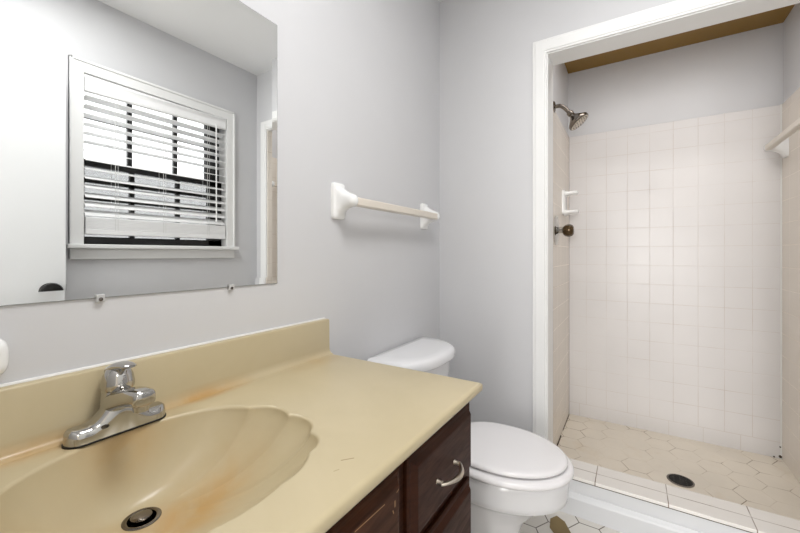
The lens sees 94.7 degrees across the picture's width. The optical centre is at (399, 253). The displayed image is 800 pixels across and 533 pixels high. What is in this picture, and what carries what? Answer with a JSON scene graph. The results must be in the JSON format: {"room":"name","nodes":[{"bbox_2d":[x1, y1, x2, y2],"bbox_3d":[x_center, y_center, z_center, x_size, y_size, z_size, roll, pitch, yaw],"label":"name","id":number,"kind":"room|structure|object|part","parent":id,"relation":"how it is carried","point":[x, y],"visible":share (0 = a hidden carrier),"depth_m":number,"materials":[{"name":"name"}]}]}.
{"room":"bathroom","nodes":[
{"label":"bathroom","id":0,"kind":"room"},
{"bbox_2d":[0,0,439,383],"bbox_3d":[-0.342,-0.076,1.167,0.110,2.490,2.130,0,0,32],"label":"wall","id":1,"kind":"structure","parent":0,"point":[358,81],"depth_m":1.26,"materials":[{"name":"grey paint"}]},
{"bbox_2d":[0,339,8,374],"bbox_3d":[-0.640,0.162,0.560,0.033,0.064,0.064,0,0,32],"label":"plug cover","id":2,"kind":"object","parent":1,"relation":"attached to","point":[4,349],"visible":1,"depth_m":0.57,"materials":[{"name":"white plastic"}]},
{"bbox_2d":[0,0,276,305],"bbox_3d":[-0.555,-0.279,0.716,0.010,0.740,0.781,0,0,32],"label":"wall mirror","id":3,"kind":"object","parent":1,"relation":"attached to","point":[138,138],"visible":1,"depth_m":0.75,"materials":[{"name":"silver mirror"}]},
{"bbox_2d":[0,319,332,465],"bbox_3d":[-0.508,0.276,0.766,0.036,0.126,1.045,0,0,32],"label":"backsplash","id":4,"kind":"structure","parent":1,"relation":"attached to","point":[35,415],"depth_m":0.78,"materials":[{"name":"beige stone"}]},
{"bbox_2d":[331,182,439,229],"bbox_3d":[-0.015,-0.179,1.502,0.086,0.124,0.679,0,0,32],"label":"towel bar","id":5,"kind":"object","parent":1,"relation":"attached to","point":[342,200],"visible":1,"depth_m":1.28,"materials":[{"name":"white ceramic"}]},
{"bbox_2d":[440,0,675,432],"bbox_3d":[0.879,-0.076,1.585,1.511,2.490,0.120,0,0,32],"label":"wall","id":6,"kind":"structure","parent":0,"point":[486,46],"depth_m":1.79,"materials":[{"name":"grey paint"}]},
{"bbox_2d":[533,39,546,438],"bbox_3d":[0.629,0.080,1.662,0.061,2.078,0.017,0,0,32],"label":"trim","id":7,"kind":"structure","parent":6,"relation":"attached to","point":[539,57],"depth_m":1.65,"materials":[{"name":"white paint"}]},
{"bbox_2d":[540,0,739,52],"bbox_3d":[1.005,-0.928,1.425,0.887,0.062,0.017,0,0,32],"label":"trim","id":8,"kind":"structure","parent":6,"relation":"attached to","point":[678,8],"depth_m":1.47,"materials":[{"name":"white paint"}]},
{"bbox_2d":[569,479,751,532],"bbox_3d":[1.080,1.054,1.459,1.037,0.170,0.136,0,0,32],"label":"trim","id":9,"kind":"structure","parent":6,"relation":"attached to","point":[680,518],"depth_m":1.44,"materials":[{"name":"white tile"}]},
{"bbox_2d":[547,0,799,442],"bbox_3d":[1.031,-0.119,1.491,0.914,2.156,0.126,0,0,32],"label":"trim","id":10,"kind":"structure","parent":6,"relation":"attached to","point":[742,8],"depth_m":1.59,"materials":[{"name":"white paint"}]},
{"bbox_2d":[569,458,799,532],"bbox_3d":[1.107,0.964,1.442,0.973,0.013,0.147,0,0,32],"label":"tiles","id":11,"kind":"structure","parent":6,"relation":"attached to","point":[750,519],"depth_m":1.43,"materials":[{"name":"tile"}]},
{"bbox_2d":[553,63,567,133],"bbox_3d":[0.870,-0.040,2.167,0.102,2.359,0.855,0,0,32],"label":"wall","id":12,"kind":"structure","parent":0,"point":[560,74],"depth_m":2.27,"materials":[{"name":"grey paint"}]},
{"bbox_2d":[553,111,568,444],"bbox_3d":[0.915,0.158,2.134,0.008,1.888,0.847,0,0,32],"label":"tiled wall","id":13,"kind":"structure","parent":12,"relation":"attached to","point":[560,136],"depth_m":2.16,"materials":[{"name":"white tile"}]},
{"bbox_2d":[553,215,573,244],"bbox_3d":[0.908,-0.131,2.033,0.093,0.168,0.168,0,0,32],"label":"shower valve","id":14,"kind":"object","parent":13,"relation":"attached to","point":[567,230],"visible":1,"depth_m":2.01,"materials":[{"name":"silver metal"}]},
{"bbox_3d":[0.923,-0.127,2.023,0.057,0.068,0.068,0,0,32],"label":"knob","id":15,"kind":"part","parent":14,"relation":"part of","materials":[{"name":"brown plastic"}]},
{"bbox_2d":[562,190,578,216],"bbox_3d":[1.043,-0.308,2.252,0.084,0.159,0.104,0,0,32],"label":"soap holder","id":16,"kind":"object","parent":13,"relation":"attached to","point":[565,194],"visible":1,"depth_m":2.23,"materials":[{"name":"white ceramic"}]},
{"bbox_3d":[1.014,-0.313,2.271,0.016,0.150,0.104,0,0,32],"label":"plate","id":17,"kind":"part","parent":16,"relation":"part of","materials":[{"name":"white ceramic"}]},
{"bbox_3d":[1.048,-0.250,2.250,0.074,0.042,0.102,0,0,32],"label":"arm","id":18,"kind":"part","parent":16,"relation":"part of","materials":[{"name":"white ceramic"}]},
{"bbox_3d":[1.047,-0.365,2.250,0.072,0.040,0.084,0,0,32],"label":"arm","id":19,"kind":"part","parent":16,"relation":"part of","materials":[{"name":"white ceramic"}]},
{"bbox_2d":[553,101,587,130],"bbox_3d":[0.904,-0.741,1.961,0.176,0.171,0.110,0,0,32],"label":"sprayer","id":20,"kind":"object","parent":12,"relation":"attached to","point":[576,119],"visible":0.98,"depth_m":1.94,"materials":[{"name":"silver metal"}]},
{"bbox_3d":[0.873,-0.775,1.980,0.086,0.065,0.021,0,0,32],"label":"arm","id":21,"kind":"part","parent":20,"relation":"part of","materials":[{"name":"silver metal"}]},
{"bbox_2d":[519,511,621,532],"bbox_3d":[-0.695,1.169,-0.915,2.111,0.100,5.910,0,0,32],"label":"floor","id":22,"kind":"structure","parent":0,"point":[536,524],"depth_m":1.52,"materials":[{"name":"tile"}]},
{"bbox_2d":[326,402,470,532],"bbox_3d":[-0.284,0.734,0.623,0.559,0.771,1.021,0,0,32],"label":"vanity cabinet","id":23,"kind":"object","parent":22,"relation":"on","point":[430,491],"visible":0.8,"depth_m":0.71,"materials":[{"name":"brown wood"}]},
{"bbox_2d":[0,317,482,532],"bbox_3d":[-0.297,0.345,0.634,0.538,0.273,1.047,0,0,32],"label":"vanity countertop","id":24,"kind":"structure","parent":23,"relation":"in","point":[272,430],"depth_m":0.68,"materials":[{"name":"beige stone"}]},
{"bbox_2d":[61,361,165,449],"bbox_3d":[-0.488,0.261,0.662,0.137,0.129,0.160,0,0,32],"label":"faucet","id":25,"kind":"object","parent":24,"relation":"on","point":[125,407],"visible":1,"depth_m":0.65,"materials":[{"name":"silver metal"}]},
{"bbox_3d":[-0.524,0.227,0.684,0.053,0.048,0.052,0,0,32],"label":"handle","id":26,"kind":"part","parent":25,"relation":"part of","materials":[{"name":"silver metal"}]},
{"bbox_3d":[-0.507,0.212,0.673,0.066,0.031,0.034,0,0,32],"label":"lever","id":27,"kind":"part","parent":25,"relation":"part of","materials":[{"name":"silver metal"}]},
{"bbox_3d":[-0.477,0.264,0.655,0.111,0.062,0.052,0,0,32],"label":"spout","id":28,"kind":"part","parent":25,"relation":"part of","materials":[{"name":"silver metal"}]},
{"bbox_3d":[-0.089,0.688,0.495,0.020,0.638,0.332,0,0,32],"label":"door","id":29,"kind":"part","parent":23,"relation":"part of","materials":[{"name":"brown wood"}]},
{"bbox_3d":[-0.104,0.689,0.509,0.020,0.681,1.021,0,0,32],"label":"frame","id":30,"kind":"part","parent":23,"relation":"part of","materials":[{"name":"brown wood"}]},
{"bbox_3d":[0.094,0.449,0.785,0.020,0.160,0.296,0,0,32],"label":"drawer","id":31,"kind":"part","parent":23,"relation":"part of","materials":[{"name":"brown wood"}]},
{"bbox_3d":[0.094,0.655,0.785,0.020,0.205,0.296,0,0,32],"label":"drawer","id":32,"kind":"part","parent":23,"relation":"part of","materials":[{"name":"brown wood"}]},
{"bbox_3d":[0.112,0.455,0.762,0.037,0.011,0.096,0,0,32],"label":"handle","id":33,"kind":"part","parent":23,"relation":"part of","materials":[{"name":"silver metal"}]},
{"bbox_2d":[367,337,573,532],"bbox_3d":[0.280,0.757,1.393,0.685,0.728,0.460,0,0,32],"label":"toilet","id":34,"kind":"object","parent":22,"relation":"on","point":[517,475],"visible":0.59,"depth_m":1.25,"materials":[{"name":"white ceramic"}]},
{"bbox_3d":[0.085,0.414,1.515,0.226,0.043,0.460,0,0,32],"label":"tank lid","id":35,"kind":"part","parent":34,"relation":"part of","materials":[{"name":"white ceramic"}]},
{"bbox_3d":[0.077,0.591,1.520,0.203,0.312,0.446,0,0,32],"label":"tank","id":36,"kind":"part","parent":34,"relation":"part of","materials":[{"name":"white ceramic"}]},
{"bbox_3d":[0.383,0.705,1.340,0.416,0.026,0.344,0,0,32],"label":"lid","id":37,"kind":"part","parent":34,"relation":"part of","materials":[{"name":"white plastic"}]},
{"bbox_3d":[0.315,0.931,1.383,0.590,0.376,0.368,0,0,32],"label":"bowl","id":38,"kind":"part","parent":34,"relation":"part of","materials":[{"name":"white ceramic"}]},
{"bbox_3d":[0.390,0.731,1.336,0.437,0.028,0.384,0,0,32],"label":"seat","id":39,"kind":"part","parent":34,"relation":"part of","materials":[{"name":"white plastic"}]},
{"bbox_2d":[550,516,570,532],"bbox_3d":[0.649,1.121,1.514,0.074,0.005,0.121,0,0,2],"label":"stain","id":40,"kind":"object","parent":22,"relation":"on","point":[557,525],"depth_m":1.51,"materials":[{"name":"brown"}]},
{"bbox_2d":[559,490,703,532],"bbox_3d":[1.040,1.072,1.395,1.037,0.094,0.015,0,0,32],"label":"curb","id":41,"kind":"object","parent":22,"relation":"on","point":[618,518],"visible":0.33,"depth_m":1.49,"materials":[{"name":"grey paint"}]},
{"bbox_2d":[568,23,782,136],"bbox_3d":[1.610,-0.040,2.267,1.247,2.359,0.102,0,0,32],"label":"wall","id":42,"kind":"structure","parent":0,"point":[742,71],"depth_m":2.17,"materials":[{"name":"grey paint"}]},
{"bbox_2d":[569,105,779,457],"bbox_3d":[1.580,0.158,2.220,1.027,1.888,0.008,0,0,32],"label":"tiled wall","id":43,"kind":"structure","parent":42,"relation":"attached to","point":[674,245],"depth_m":2.17,"materials":[{"name":"white tile"}]},
{"bbox_2d":[557,415,781,457],"bbox_3d":[1.360,1.051,1.873,1.031,0.070,0.820,0,0,32],"label":"trim","id":44,"kind":"structure","parent":43,"relation":"attached to","point":[780,456],"depth_m":2.12,"materials":[{"name":"tile"}]},
{"bbox_2d":[780,104,781,458],"bbox_3d":[2.011,0.148,1.943,0.012,1.868,0.012,0,0,32],"label":"trim","id":45,"kind":"structure","parent":43,"relation":"attached to","point":[781,104],"depth_m":1.94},
{"bbox_2d":[558,414,799,519],"bbox_3d":[1.355,1.131,1.863,1.087,0.097,0.897,0,0,32],"label":"floor","id":46,"kind":"structure","parent":0,"point":[754,480],"depth_m":1.91,"materials":[{"name":"tile"}]},
{"bbox_2d":[666,474,694,487],"bbox_3d":[1.336,1.081,1.756,0.108,0.004,0.108,0,0,32],"label":"shower drain","id":47,"kind":"object","parent":46,"relation":"on","point":[676,479],"visible":1,"depth_m":1.75,"materials":[{"name":"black metal"}]},
{"bbox_2d":[564,4,794,73],"bbox_3d":[1.382,-1.260,1.905,1.247,0.080,0.957,0,0,32],"label":"ceiling","id":48,"kind":"structure","parent":0,"point":[776,16],"depth_m":2.10,"materials":[{"name":"brown paint"}]},
{"bbox_2d":[783,3,799,102],"bbox_3d":[1.839,-0.040,1.557,0.102,2.359,0.855,0,0,32],"label":"wall","id":49,"kind":"structure","parent":0,"point":[791,25],"depth_m":1.85,"materials":[{"name":"grey paint"}]},
{"bbox_2d":[782,87,799,482],"bbox_3d":[1.790,0.158,1.583,0.008,1.888,0.847,0,0,32],"label":"tiled wall","id":50,"kind":"structure","parent":49,"relation":"attached to","point":[790,107],"depth_m":1.84,"materials":[{"name":"white tile"}]},
{"bbox_2d":[764,118,799,157],"bbox_3d":[1.777,-0.553,1.649,0.086,0.124,0.657,0,0,32],"label":"towel bar","id":51,"kind":"object","parent":50,"relation":"attached to","point":[779,144],"visible":1,"depth_m":1.82,"materials":[{"name":"white ceramic"}]}
]}

